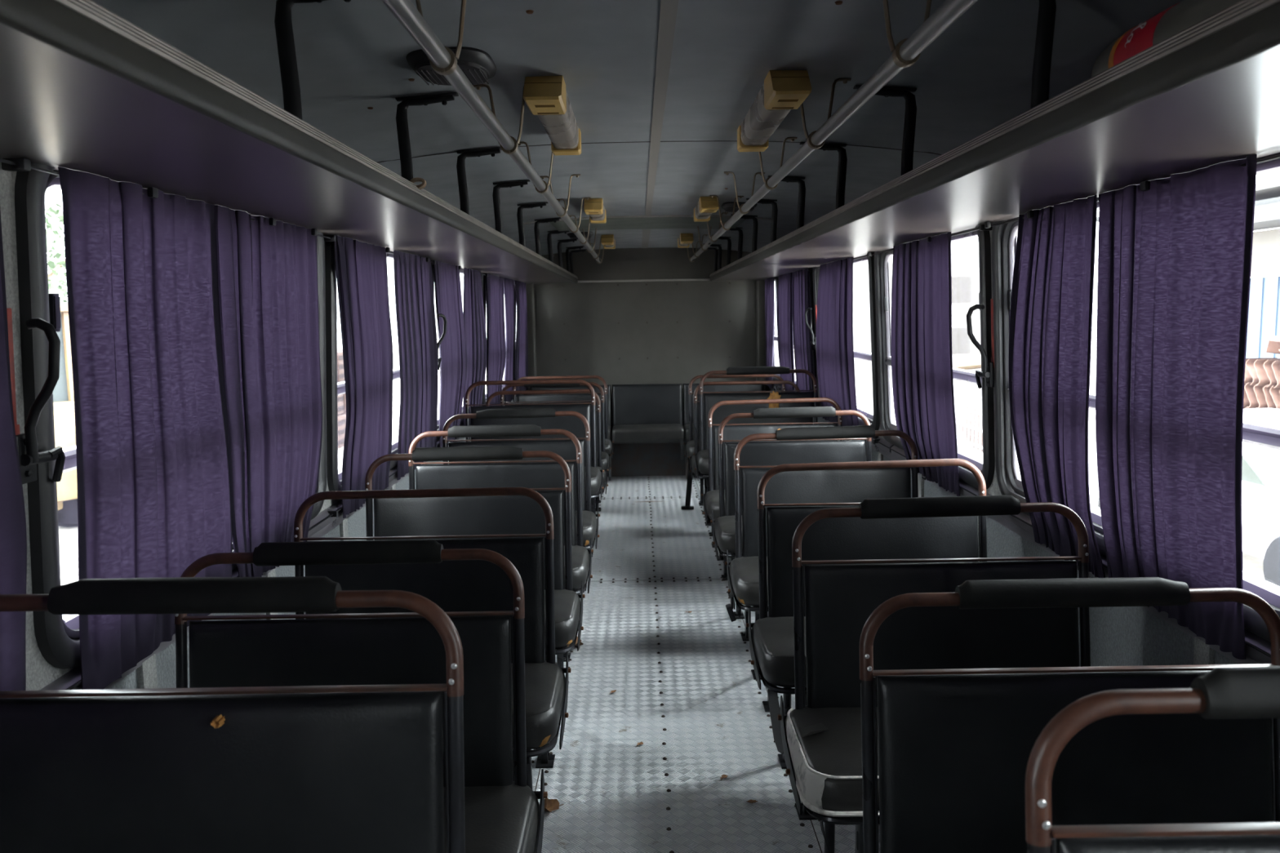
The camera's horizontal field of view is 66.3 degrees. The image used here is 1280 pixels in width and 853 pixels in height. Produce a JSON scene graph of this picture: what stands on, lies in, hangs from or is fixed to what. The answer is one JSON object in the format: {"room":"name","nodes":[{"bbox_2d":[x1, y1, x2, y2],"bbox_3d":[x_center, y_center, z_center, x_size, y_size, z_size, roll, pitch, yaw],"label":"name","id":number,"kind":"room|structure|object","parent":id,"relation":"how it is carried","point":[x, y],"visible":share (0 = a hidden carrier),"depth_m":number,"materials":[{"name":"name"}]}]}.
{"room":"vehicle interior","nodes":[
{"label":"vehicle interior","id":0,"kind":"room"},
{"bbox_2d":[0,157,527,690],"bbox_3d":[-1.081,0.000,4.127,0.169,2.170,10.600,-1,7,0],"label":"wall","id":1,"kind":"structure","parent":0,"point":[157,670],"depth_m":1.88,"materials":[{"name":"silver metal"}]},
{"bbox_2d":[0,208,26,691],"bbox_3d":[-1.046,0.131,0.981,0.065,1.002,1.387,-1,7,0],"label":"curtain","id":2,"kind":"object","parent":1,"relation":"hanging from","point":[13,534],"visible":0.87,"depth_m":1.62,"materials":[{"name":"purple fabric"}]},
{"bbox_2d":[57,166,232,689],"bbox_3d":[-1.046,-0.008,2.162,0.068,1.002,0.707,-1,7,0],"label":"curtain","id":3,"kind":"object","parent":1,"relation":"hanging from","point":[153,491],"visible":0.91,"depth_m":2.05,"materials":[{"name":"purple fabric"}]},
{"bbox_2d":[14,162,327,669],"bbox_3d":[-1.095,-0.112,2.535,0.107,1.005,1.615,-1,7,0],"label":"window","id":4,"kind":"structure","parent":1,"relation":"in","point":[57,636],"depth_m":1.76,"materials":[{"name":"grey rubber"}]},
{"bbox_2d":[211,204,322,577],"bbox_3d":[-1.049,-0.086,2.826,0.067,1.002,0.813,-1,7,0],"label":"curtain","id":5,"kind":"object","parent":1,"relation":"hanging from","point":[265,275],"visible":0.92,"depth_m":2.75,"materials":[{"name":"purple fabric"}]},
{"bbox_2d":[324,241,399,500],"bbox_3d":[-1.098,-0.307,4.189,0.107,1.005,1.575,-1,7,0],"label":"window","id":6,"kind":"structure","parent":1,"relation":"in","point":[335,384],"depth_m":3.47,"materials":[{"name":"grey glass"}]},
{"bbox_2d":[333,235,393,518],"bbox_3d":[-1.052,-0.198,3.772,0.071,1.003,0.776,-1,7,0],"label":"curtain","id":7,"kind":"object","parent":1,"relation":"hanging from","point":[361,268],"visible":0.95,"depth_m":3.72,"materials":[{"name":"purple fabric"}]},
{"bbox_2d":[393,249,438,479],"bbox_3d":[-1.051,-0.299,4.629,0.068,1.002,0.873,-1,7,0],"label":"curtain","id":8,"kind":"object","parent":1,"relation":"hanging from","point":[413,277],"visible":0.85,"depth_m":4.55,"materials":[{"name":"purple fabric"}]},
{"bbox_2d":[433,260,466,447],"bbox_3d":[-1.054,-0.398,5.474,0.066,1.002,0.917,-1,7,0],"label":"curtain","id":9,"kind":"object","parent":1,"relation":"hanging from","point":[447,286],"visible":0.88,"depth_m":5.43,"materials":[{"name":"purple fabric"}]},
{"bbox_2d":[431,264,483,439],"bbox_3d":[-1.101,-0.505,5.870,0.107,1.005,1.670,-1,7,0],"label":"window","id":10,"kind":"structure","parent":1,"relation":"in","point":[461,272],"depth_m":5.53,"materials":[{"name":"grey glass"}]},
{"bbox_2d":[462,267,486,426],"bbox_3d":[-1.055,-0.496,6.309,0.069,1.002,0.902,-1,7,0],"label":"curtain","id":11,"kind":"object","parent":1,"relation":"hanging from","point":[474,322],"visible":0.75,"depth_m":6.19,"materials":[{"name":"purple fabric"}]},
{"bbox_2d":[485,273,506,405],"bbox_3d":[-1.055,-0.600,7.186,0.071,1.002,0.991,-1,7,0],"label":"curtain","id":12,"kind":"object","parent":1,"relation":"hanging from","point":[495,331],"visible":0.85,"depth_m":7.14,"materials":[{"name":"purple fabric"}]},
{"bbox_2d":[481,276,513,406],"bbox_3d":[-1.103,-0.704,7.558,0.107,1.005,1.590,-1,7,0],"label":"window","id":13,"kind":"structure","parent":1,"relation":"in","point":[484,392],"depth_m":6.83,"materials":[{"name":"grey glass"}]},
{"bbox_2d":[503,277,515,403],"bbox_3d":[-1.057,-0.681,7.877,0.066,1.003,0.714,-1,7,0],"label":"curtain","id":14,"kind":"object","parent":1,"relation":"hanging from","point":[508,284],"visible":0.86,"depth_m":7.89,"materials":[{"name":"purple fabric"}]},
{"bbox_2d":[514,280,528,395],"bbox_3d":[-1.058,-0.791,8.807,0.065,1.002,1.124,-1,7,0],"label":"curtain","id":15,"kind":"object","parent":1,"relation":"hanging from","point":[522,336],"visible":0.85,"depth_m":8.72,"materials":[{"name":"purple fabric"}]},
{"bbox_3d":[-1.092,0.087,0.849,0.107,1.005,1.640,-1,7,0],"label":"window","id":16,"kind":"structure","parent":1,"relation":"in","visible":0},
{"bbox_2d":[6,307,65,484],"bbox_3d":[-1.027,-0.048,1.708,0.091,0.316,0.134,-1,7,0],"label":"handle","id":17,"kind":"object","parent":16,"relation":"attached to","point":[29,456],"depth_m":1.66,"materials":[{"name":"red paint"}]},
{"bbox_2d":[92,0,1183,255],"bbox_3d":[0.055,-1.000,4.036,2.300,0.270,10.650,-1,7,0],"label":"ceiling","id":18,"kind":"structure","parent":0,"point":[975,77],"depth_m":2.45,"materials":[{"name":"laminate"}]},
{"bbox_2d":[0,0,586,284],"bbox_3d":[-0.782,-0.891,4.027,0.601,0.309,10.570,-1,7,0],"label":"luggage rack","id":19,"kind":"object","parent":18,"relation":"attached to","point":[84,87],"visible":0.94,"depth_m":1.64,"materials":[{"name":"grey plastic"}]},
{"bbox_2d":[405,46,497,85],"bbox_3d":[-0.438,-0.836,2.292,0.196,0.040,0.263,-1,7,0],"label":"speaker","id":20,"kind":"object","parent":18,"relation":"attached to","point":[477,65],"visible":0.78,"depth_m":2.23},
{"bbox_2d":[414,60,488,85],"bbox_3d":[-0.438,-0.824,2.294,0.158,0.016,0.211,-1,7,0],"label":"grille","id":21,"kind":"object","parent":20,"relation":"attached to","point":[477,72],"depth_m":2.25,"materials":[{"name":"grey metal"}]},
{"bbox_2d":[382,0,604,263],"bbox_3d":[-0.343,-0.943,3.771,0.176,0.183,9.512,-1,7,0],"label":"rail","id":22,"kind":"object","parent":18,"relation":"hanging from","point":[442,60],"visible":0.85,"depth_m":1.94,"materials":[{"name":"grey metal"}]},
{"bbox_2d":[523,75,581,155],"bbox_3d":[-0.242,-0.891,2.835,0.094,0.075,0.880,-1,7,0],"label":"ceiling lamp","id":23,"kind":"object","parent":18,"relation":"attached to","point":[546,97],"visible":1,"depth_m":2.57,"materials":[{"name":"yellow plastic"}]},
{"bbox_2d":[583,198,606,223],"bbox_3d":[-0.246,-1.198,5.442,0.094,0.075,0.730,-1,7,0],"label":"ceiling lamp","id":24,"kind":"object","parent":18,"relation":"attached to","point":[594,207],"visible":0.99,"depth_m":5.14,"materials":[{"name":"yellow plastic"}]},
{"bbox_2d":[523,214,771,224],"bbox_3d":[0.050,-1.305,6.157,1.600,0.045,0.035,-1,7,0],"label":"trim","id":25,"kind":"structure","parent":18,"relation":"attached to","point":[666,215],"depth_m":6.14,"materials":[{"name":"grey metal"}]},
{"bbox_2d":[550,217,746,231],"bbox_3d":[0.049,-1.362,6.586,1.240,0.031,0.840,-1,7,0],"label":"trim","id":26,"kind":"structure","parent":18,"relation":"attached to","point":[635,223],"depth_m":6.56,"materials":[{"name":"grey paint"}]},
{"bbox_2d":[377,140,942,163],"bbox_3d":[0.055,-0.945,3.474,2.240,0.132,0.010,-1,7,0],"label":"trim","id":27,"kind":"structure","parent":18,"relation":"attached to","point":[688,140],"depth_m":3.47,"materials":[{"name":"grey metal"}]},
{"bbox_2d":[644,0,678,216],"bbox_3d":[0.056,-0.890,2.473,0.034,0.006,7.520,-1,7,0],"label":"trim","id":28,"kind":"structure","parent":18,"relation":"attached to","point":[668,8],"depth_m":2.54,"materials":[{"name":"grey metal"}]},
{"bbox_2d":[693,196,719,222],"bbox_3d":[0.365,-1.208,5.442,0.094,0.075,0.730,-1,7,0],"label":"ceiling lamp","id":29,"kind":"object","parent":18,"relation":"attached to","point":[705,206],"visible":0.98,"depth_m":5.17,"materials":[{"name":"yellow plastic"}]},
{"bbox_2d":[737,70,811,151],"bbox_3d":[0.371,-0.899,2.820,0.094,0.075,0.890,-1,7,0],"label":"ceiling lamp","id":30,"kind":"object","parent":18,"relation":"attached to","point":[781,91],"visible":0.99,"depth_m":2.62,"materials":[{"name":"yellow plastic"}]},
{"bbox_2d":[686,0,977,262],"bbox_3d":[0.453,-0.956,3.771,0.176,0.183,9.512,-1,7,0],"label":"rail","id":31,"kind":"object","parent":18,"relation":"attached to","point":[907,51],"visible":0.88,"depth_m":1.99,"materials":[{"name":"grey metal"}]},
{"bbox_2d":[699,0,1279,280],"bbox_3d":[0.880,-0.918,4.027,0.629,0.312,10.570,-1,7,0],"label":"luggage rack","id":32,"kind":"object","parent":18,"relation":"attached to","point":[1206,94],"visible":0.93,"depth_m":1.78,"materials":[{"name":"grey plastic"}]},
{"bbox_2d":[1091,0,1240,77],"bbox_3d":[0.759,-0.531,1.348,0.113,0.113,0.451,-1,7,0],"label":"plastic bottle","id":33,"kind":"object","parent":32,"relation":"on","point":[1181,15],"visible":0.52,"depth_m":1.34,"materials":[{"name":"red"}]},
{"bbox_2d":[524,247,770,437],"bbox_3d":[0.064,-0.554,9.395,2.400,2.400,0.130,-1,7,0],"label":"wall","id":34,"kind":"structure","parent":0,"point":[661,331],"depth_m":9.34,"materials":[{"name":"paint"}]},
{"bbox_2d":[577,278,710,282],"bbox_3d":[0.050,-1.385,9.292,1.300,0.018,0.025,-1,7,0],"label":"trim","id":35,"kind":"structure","parent":34,"relation":"attached to","point":[688,279],"depth_m":9.28,"materials":[{"name":"grey metal"}]},
{"bbox_2d":[531,475,879,852],"bbox_3d":[0.089,1.075,4.255,2.400,0.046,10.600,-1,7,0],"label":"floor","id":36,"kind":"structure","parent":0,"point":[683,682],"depth_m":3.77,"materials":[{"name":"grey metal"}]},
{"bbox_2d":[0,576,465,852],"bbox_3d":[-0.608,0.827,1.270,0.813,1.180,0.462,-1,7,0],"label":"seat","id":37,"kind":"object","parent":36,"relation":"on","point":[358,768],"visible":1,"depth_m":1.39,"materials":[{"name":"metal"}]},
{"bbox_2d":[174,539,547,852],"bbox_3d":[-0.608,0.802,2.002,0.813,1.059,0.462,-1,7,0],"label":"seat","id":38,"kind":"object","parent":36,"relation":"on","point":[503,815],"visible":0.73,"depth_m":2.13,"materials":[{"name":"leather"}]},
{"bbox_2d":[443,781,539,852],"bbox_3d":[-0.606,0.857,1.988,0.780,0.117,0.420,-1,7,0],"label":"cushion","id":39,"kind":"object","parent":38,"relation":"on","point":[500,816],"depth_m":2.01,"materials":[{"name":"leather"}]},
{"bbox_2d":[293,487,571,789],"bbox_3d":[-0.609,0.725,2.745,0.813,1.039,0.455,-1,7,0],"label":"seat","id":40,"kind":"object","parent":36,"relation":"on","point":[453,585],"visible":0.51,"depth_m":2.87,"materials":[{"name":"leather"}]},
{"bbox_2d":[511,661,565,750],"bbox_3d":[-0.608,0.769,2.733,0.780,0.117,0.420,-1,7,0],"label":"cushion","id":41,"kind":"object","parent":40,"relation":"on","point":[544,681],"depth_m":2.62,"materials":[{"name":"leather"}]},
{"bbox_2d":[364,445,585,768],"bbox_3d":[-0.611,0.625,3.502,0.813,1.060,0.462,-1,7,0],"label":"seat","id":42,"kind":"object","parent":36,"relation":"on","point":[502,514],"visible":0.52,"depth_m":3.63,"materials":[{"name":"leather"}]},
{"bbox_2d":[544,588,580,649],"bbox_3d":[-0.609,0.680,3.487,0.780,0.117,0.420,-1,7,0],"label":"cushion","id":43,"kind":"object","parent":42,"relation":"on","point":[566,602],"depth_m":3.36,"materials":[{"name":"leather"}]},
{"bbox_2d":[408,424,593,684],"bbox_3d":[-0.612,0.544,4.187,0.813,1.059,0.462,-1,7,0],"label":"seat","id":44,"kind":"object","parent":36,"relation":"on","point":[527,475],"visible":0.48,"depth_m":4.32,"materials":[{"name":"leather"}]},
{"bbox_2d":[564,545,590,590],"bbox_3d":[-0.610,0.599,4.173,0.780,0.117,0.420,-1,7,0],"label":"cushion","id":45,"kind":"object","parent":44,"relation":"on","point":[580,555],"depth_m":4.05,"materials":[{"name":"leather"}]},
{"bbox_2d":[442,407,599,631],"bbox_3d":[-0.613,0.455,4.942,0.813,1.061,0.462,-1,7,0],"label":"seat","id":46,"kind":"object","parent":36,"relation":"on","point":[566,449],"visible":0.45,"depth_m":5.07,"materials":[{"name":"leather"}]},
{"bbox_2d":[575,510,596,546],"bbox_3d":[-0.611,0.510,4.928,0.780,0.117,0.420,-1,7,0],"label":"cushion","id":47,"kind":"object","parent":46,"relation":"on","point":[589,519],"depth_m":4.78,"materials":[{"name":"leather"}]},
{"bbox_2d":[465,379,604,591],"bbox_3d":[-0.615,0.327,5.618,0.813,1.157,0.455,-1,7,0],"label":"seat","id":48,"kind":"object","parent":36,"relation":"on","point":[571,424],"visible":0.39,"depth_m":5.74,"materials":[{"name":"metal"}]},
{"bbox_2d":[584,466,601,495],"bbox_3d":[-0.614,0.310,5.599,0.780,0.117,0.420,-1,7,0],"label":"cushion","id":49,"kind":"object","parent":48,"relation":"on","point":[596,475],"depth_m":5.45,"materials":[{"name":"leather"}]},
{"bbox_2d":[485,389,608,556],"bbox_3d":[-0.615,0.296,6.380,0.813,1.040,0.455,-1,7,0],"label":"seat","id":50,"kind":"object","parent":36,"relation":"on","point":[558,391],"visible":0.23,"depth_m":6.52,"materials":[{"name":"leather"}]},
{"bbox_2d":[591,466,606,490],"bbox_3d":[-0.614,0.341,6.368,0.780,0.117,0.420,-1,7,0],"label":"cushion","id":51,"kind":"object","parent":50,"relation":"on","point":[604,481],"depth_m":6.33,"materials":[{"name":"leather"}]},
{"bbox_2d":[500,379,611,532],"bbox_3d":[-0.617,0.204,7.077,0.813,1.059,0.462,-1,7,0],"label":"seat","id":52,"kind":"object","parent":36,"relation":"on","point":[605,456],"visible":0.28,"depth_m":7.21,"materials":[{"name":"leather"}]},
{"bbox_2d":[596,451,608,469],"bbox_3d":[-0.615,0.259,7.063,0.780,0.117,0.420,-1,7,0],"label":"cushion","id":53,"kind":"object","parent":52,"relation":"on","point":[605,456],"depth_m":6.92,"materials":[{"name":"leather"}]},
{"bbox_2d":[512,375,613,511],"bbox_3d":[-0.618,0.130,7.800,0.813,1.037,0.455,-1,7,0],"label":"seat","id":54,"kind":"object","parent":36,"relation":"on","point":[544,397],"visible":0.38,"depth_m":7.94,"materials":[{"name":"metal"}]},
{"bbox_2d":[530,383,764,480],"bbox_3d":[0.073,0.051,9.107,2.220,0.865,0.483,-1,7,0],"label":"bench","id":55,"kind":"object","parent":36,"relation":"on","point":[649,434],"visible":0.5,"depth_m":9.21,"materials":[{"name":"black leather"}]},
{"bbox_2d":[611,423,684,444],"bbox_3d":[0.073,0.060,9.100,0.660,0.139,0.440,-1,7,0],"label":"cushion","id":56,"kind":"object","parent":55,"relation":"on","point":[623,433],"depth_m":8.89,"materials":[{"name":"leather"}]},
{"bbox_2d":[680,373,785,513],"bbox_3d":[0.737,0.129,7.621,0.846,1.037,0.455,-1,7,0],"label":"seat","id":57,"kind":"object","parent":36,"relation":"on","point":[690,446],"visible":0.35,"depth_m":7.76,"materials":[{"name":"leather"}]},
{"bbox_2d":[685,440,698,459],"bbox_3d":[0.753,0.171,7.609,0.780,0.117,0.420,-1,7,0],"label":"cushion","id":58,"kind":"object","parent":57,"relation":"on","point":[690,446],"depth_m":7.50,"materials":[{"name":"leather"}]},
{"bbox_2d":[688,380,799,536],"bbox_3d":[0.754,0.214,6.896,0.813,1.037,0.455,-1,7,0],"label":"seat","id":59,"kind":"object","parent":36,"relation":"on","point":[696,405],"visible":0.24,"depth_m":7.04,"materials":[{"name":"metal"}]},
{"bbox_2d":[690,454,709,475],"bbox_3d":[0.754,0.257,6.883,0.780,0.117,0.420,-1,7,0],"label":"cushion","id":60,"kind":"object","parent":59,"relation":"on","point":[692,461],"depth_m":6.80,"materials":[{"name":"leather"}]},
{"bbox_2d":[693,366,817,560],"bbox_3d":[0.754,0.220,6.236,0.813,1.179,0.462,-1,7,0],"label":"seat","id":61,"kind":"object","parent":36,"relation":"on","point":[701,460],"visible":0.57,"depth_m":6.36,"materials":[{"name":"leather"}]},
{"bbox_2d":[696,449,714,475],"bbox_3d":[0.753,0.215,6.214,0.780,0.117,0.420,-1,7,0],"label":"cushion","id":62,"kind":"object","parent":61,"relation":"on","point":[702,456],"depth_m":6.06,"materials":[{"name":"leather"}]},
{"bbox_2d":[701,397,842,597],"bbox_3d":[0.757,0.381,5.456,0.813,1.042,0.455,-1,7,0],"label":"seat","id":63,"kind":"object","parent":36,"relation":"on","point":[735,432],"visible":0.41,"depth_m":5.59,"materials":[{"name":"leather"}]},
{"bbox_2d":[704,489,725,519],"bbox_3d":[0.757,0.426,5.444,0.780,0.117,0.420,-1,7,0],"label":"cushion","id":64,"kind":"object","parent":63,"relation":"on","point":[712,497],"depth_m":5.32,"materials":[{"name":"leather"}]},
{"bbox_2d":[710,406,871,641],"bbox_3d":[0.758,0.454,4.753,0.813,1.061,0.462,-1,7,0],"label":"seat","id":65,"kind":"object","parent":36,"relation":"on","point":[757,453],"visible":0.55,"depth_m":4.88,"materials":[{"name":"leather"}]},
{"bbox_2d":[714,515,742,553],"bbox_3d":[0.758,0.509,4.738,0.780,0.117,0.420,-1,7,0],"label":"cushion","id":66,"kind":"object","parent":65,"relation":"on","point":[724,526],"depth_m":4.60,"materials":[{"name":"leather"}]},
{"bbox_2d":[724,425,918,711],"bbox_3d":[0.748,0.550,3.939,0.835,1.061,0.462,-1,7,0],"label":"seat","id":67,"kind":"object","parent":36,"relation":"on","point":[837,486],"visible":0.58,"depth_m":4.07,"materials":[{"name":"leather"}]},
{"bbox_2d":[728,555,768,606],"bbox_3d":[0.759,0.605,3.924,0.780,0.117,0.420,-1,7,0],"label":"cushion","id":68,"kind":"object","parent":67,"relation":"on","point":[744,575],"depth_m":3.79,"materials":[{"name":"leather"}]},
{"bbox_2d":[746,458,986,820],"bbox_3d":[0.761,0.671,2.992,0.813,1.042,0.736,-1,7,0],"label":"seat","id":69,"kind":"object","parent":36,"relation":"on","point":[771,637],"visible":0.44,"depth_m":3.26,"materials":[{"name":"leather"}]},
{"bbox_2d":[751,616,806,687],"bbox_3d":[0.760,0.700,3.119,0.780,0.117,0.420,-1,7,0],"label":"cushion","id":70,"kind":"object","parent":69,"relation":"on","point":[772,637],"depth_m":3.01,"materials":[{"name":"leather"}]},
{"bbox_2d":[777,495,1090,852],"bbox_3d":[0.761,0.733,2.387,0.813,1.061,0.467,-1,7,0],"label":"seat","id":71,"kind":"object","parent":36,"relation":"on","point":[821,738],"visible":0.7,"depth_m":2.51,"materials":[{"name":"metal"}]},
{"bbox_2d":[789,705,879,811],"bbox_3d":[0.762,0.788,2.375,0.780,0.117,0.420,-1,7,0],"label":"cushion","id":72,"kind":"object","parent":71,"relation":"on","point":[825,748],"depth_m":2.27,"materials":[{"name":"plastic"}]},
{"bbox_2d":[859,577,1279,852],"bbox_3d":[0.763,0.825,1.615,0.813,1.059,0.462,-1,7,0],"label":"seat","id":73,"kind":"object","parent":36,"relation":"on","point":[956,745],"visible":0.8,"depth_m":1.74,"materials":[{"name":"metal"}]},
{"bbox_2d":[1025,666,1279,852],"bbox_3d":[0.763,0.853,0.858,0.813,1.179,0.462,-1,7,0],"label":"seat","id":74,"kind":"object","parent":36,"relation":"on","point":[1223,692],"visible":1,"depth_m":0.99,"materials":[{"name":"metal"}]},
{"bbox_2d":[764,154,1279,822],"bbox_3d":[1.222,-0.038,4.126,0.169,2.170,10.600,-1,7,0],"label":"wall","id":75,"kind":"structure","parent":0,"point":[1120,636],"depth_m":2.62,"materials":[{"name":"silver metal"}]},
{"bbox_2d":[764,276,774,388],"bbox_3d":[1.175,-0.839,8.905,0.065,1.002,0.857,-1,7,0],"label":"curtain","id":76,"kind":"object","parent":75,"relation":"hanging from","point":[769,282],"visible":0.86,"depth_m":8.85,"materials":[{"name":"purple fabric"}]},
{"bbox_2d":[773,279,780,385],"bbox_3d":[1.222,-0.886,8.786,0.107,1.005,0.745,-1,7,0],"label":"window","id":77,"kind":"structure","parent":75,"relation":"in","point":[775,357],"depth_m":8.97,"materials":[{"name":"clear glass"}]},
{"bbox_2d":[777,271,795,392],"bbox_3d":[1.180,-0.719,7.887,0.069,1.002,0.906,-1,7,0],"label":"curtain","id":78,"kind":"object","parent":75,"relation":"hanging from","point":[784,294],"visible":0.86,"depth_m":7.86,"materials":[{"name":"purple fabric"}]},
{"bbox_2d":[777,271,817,402],"bbox_3d":[1.224,-0.742,7.557,0.107,1.005,1.590,-1,7,0],"label":"window","id":79,"kind":"structure","parent":75,"relation":"in","point":[811,272],"depth_m":6.77,"materials":[{"name":"clear glass"}]},
{"bbox_2d":[792,267,813,406],"bbox_3d":[1.180,-0.626,7.094,0.068,1.003,0.817,-1,7,0],"label":"curtain","id":80,"kind":"object","parent":75,"relation":"hanging from","point":[803,354],"visible":0.77,"depth_m":7.04,"materials":[{"name":"purple fabric"}]},
{"bbox_2d":[816,256,860,438],"bbox_3d":[1.181,-0.491,5.950,0.069,1.002,1.214,-1,7,0],"label":"curtain","id":81,"kind":"object","parent":75,"relation":"hanging from","point":[834,313],"visible":0.88,"depth_m":5.84,"materials":[{"name":"purple fabric"}]},
{"bbox_2d":[813,253,879,430],"bbox_3d":[1.226,-0.543,5.869,0.107,1.005,1.670,-1,7,0],"label":"window","id":82,"kind":"structure","parent":75,"relation":"in","point":[864,335],"depth_m":5.42,"materials":[{"name":"clear glass"}]},
{"bbox_2d":[890,231,959,496],"bbox_3d":[1.185,-0.279,4.152,0.067,1.003,0.961,-1,7,0],"label":"curtain","id":83,"kind":"object","parent":75,"relation":"hanging from","point":[921,323],"visible":0.94,"depth_m":4.06,"materials":[{"name":"purple fabric"}]},
{"bbox_2d":[874,226,995,489],"bbox_3d":[1.229,-0.345,4.188,0.107,1.005,1.575,-1,7,0],"label":"window","id":84,"kind":"structure","parent":75,"relation":"in","point":[971,251],"depth_m":3.75,"materials":[{"name":"clear glass"}]},
{"bbox_2d":[1008,194,1105,577],"bbox_3d":[1.187,-0.124,2.833,0.066,1.002,0.650,-1,7,0],"label":"curtain","id":85,"kind":"object","parent":75,"relation":"hanging from","point":[1051,302],"visible":0.95,"depth_m":2.80,"materials":[{"name":"purple fabric"}]},
{"bbox_2d":[991,152,1279,642],"bbox_3d":[1.232,-0.150,2.534,0.107,1.005,1.615,-1,7,0],"label":"window","id":86,"kind":"structure","parent":75,"relation":"in","point":[1004,237],"depth_m":3.20,"materials":[{"name":"clear glass"}]},
{"bbox_2d":[965,298,994,389],"bbox_3d":[1.167,-0.281,3.381,0.083,0.316,0.134,-1,7,0],"label":"handle","id":87,"kind":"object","parent":86,"relation":"attached to","point":[988,371],"depth_m":3.34,"materials":[{"name":"black paint"}]},
{"bbox_2d":[1095,154,1257,659],"bbox_3d":[1.187,-0.053,2.228,0.066,1.003,0.667,-1,7,0],"label":"curtain","id":88,"kind":"object","parent":75,"relation":"hanging from","point":[1175,255],"visible":0.91,"depth_m":2.16,"materials":[{"name":"purple fabric"}]},
{"label":"outside","id":89,"kind":"structure","parent":0,"visible":0},
{"bbox_2d":[58,335,1265,584],"bbox_3d":[0.009,0.193,20.161,160.000,0.100,160.000,-1,7,0],"label":"ground","id":90,"kind":"structure","parent":89,"point":[68,536],"depth_m":10.08,"materials":[{"name":"white"}]},
{"bbox_2d":[44,201,67,302],"bbox_3d":[-13.517,-2.360,20.363,4.838,5.387,4.888,-1,7,0],"label":"tree","id":91,"kind":"object","parent":90,"relation":"on","point":[61,289],"visible":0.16,"depth_m":20.14,"materials":[{"name":"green plant"}]},
{"bbox_2d":[53,302,77,527],"bbox_3d":[-7.412,0.145,9.677,2.340,2.690,6.450,4,8,35],"label":"wheel loader","id":92,"kind":"object","parent":90,"relation":"on","point":[63,392],"visible":0.06,"depth_m":10.39,"materials":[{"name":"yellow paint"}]},
{"bbox_2d":[1241,408,1279,586],"bbox_3d":[6.013,0.614,9.245,1.720,1.420,4.240,-1,7,-4],"label":"car","id":93,"kind":"object","parent":90,"relation":"on","point":[1260,467],"visible":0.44,"depth_m":8.38,"materials":[{"name":"white paint"}]},
{"bbox_2d":[1245,178,1279,358],"bbox_3d":[10.253,-1.693,15.928,1.350,4.300,9.800,-1,7,0],"label":"building","id":94,"kind":"structure","parent":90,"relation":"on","point":[1264,313],"depth_m":16.42,"materials":[{"name":"grey"}]},
{"bbox_3d":[8.414,0.627,10.912,2.500,0.905,2.200,-1,7,0],"label":"pallet","id":95,"kind":"object","parent":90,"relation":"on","visible":0},
{"bbox_3d":[7.503,-0.089,11.751,0.440,0.312,0.144,-1,10,2],"label":"tile","id":96,"kind":"structure","parent":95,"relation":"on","visible":0},
{"bbox_2d":[1244,382,1258,408],"bbox_3d":[7.498,-0.373,11.735,0.440,0.312,0.144,-1,7,0],"label":"tile","id":97,"kind":"structure","parent":96,"relation":"on","point":[1254,403],"depth_m":11.73,"materials":[{"name":"tile"}]},
{"bbox_3d":[7.503,-0.070,11.595,0.440,0.312,0.144,-1,10,-1],"label":"tile","id":98,"kind":"structure","parent":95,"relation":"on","visible":0},
{"bbox_2d":[1253,383,1267,408],"bbox_3d":[7.498,-0.355,11.572,0.440,0.312,0.132,-1,7,-3],"label":"tile","id":99,"kind":"structure","parent":98,"relation":"on","point":[1259,392],"depth_m":11.56,"materials":[{"name":"tile"}]},
{"bbox_2d":[1253,359,1279,386],"bbox_3d":[7.494,-0.637,11.539,0.440,0.312,0.144,-1,6,3],"label":"tile","id":100,"kind":"structure","parent":99,"relation":"on","point":[1264,380],"depth_m":11.54,"materials":[{"name":"tile"}]},
{"bbox_3d":[7.503,-0.032,11.278,0.440,0.312,0.144,-1,3,-5],"label":"tile","id":101,"kind":"structure","parent":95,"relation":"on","visible":0},
{"bbox_2d":[1269,385,1279,408],"bbox_3d":[7.499,-0.315,11.248,0.440,0.312,0.166,-1,7,3],"label":"tile","id":102,"kind":"structure","parent":101,"relation":"on","point":[1274,392],"depth_m":11.28,"materials":[{"name":"ceramic"}]},
{"bbox_2d":[1271,360,1279,387],"bbox_3d":[7.494,-0.600,11.219,0.440,0.312,0.144,-1,8,1],"label":"tile","id":103,"kind":"structure","parent":102,"relation":"on","point":[1275,365],"depth_m":11.23,"materials":[{"name":"tile"}]},
{"bbox_3d":[7.490,-0.874,11.057,0.440,0.144,0.312,8,-15,-31],"label":"tile","id":104,"kind":"structure","parent":103,"relation":"on","visible":0},
{"bbox_2d":[1266,335,1279,354],"bbox_3d":[7.491,-0.920,11.284,0.462,0.260,0.299,3,8,31],"label":"tile","id":105,"kind":"structure","parent":104,"relation":"on","point":[1273,344],"depth_m":11.36,"materials":[{"name":"ceramic"}]},
{"bbox_3d":[7.504,-0.053,11.450,0.440,0.312,0.144,-1,9,3],"label":"tile","id":106,"kind":"structure","parent":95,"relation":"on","visible":0},
{"bbox_2d":[1262,384,1275,408],"bbox_3d":[7.498,-0.335,11.405,0.440,0.311,0.118,-1,7,-3],"label":"tile","id":107,"kind":"structure","parent":106,"relation":"on","point":[1269,401],"depth_m":11.38,"materials":[{"name":"tile"}]},
{"bbox_2d":[1262,360,1279,386],"bbox_3d":[7.494,-0.617,11.373,0.440,0.312,0.144,-1,5,-3],"label":"tile","id":108,"kind":"structure","parent":107,"relation":"on","point":[1267,365],"depth_m":11.36,"materials":[{"name":"tile"}]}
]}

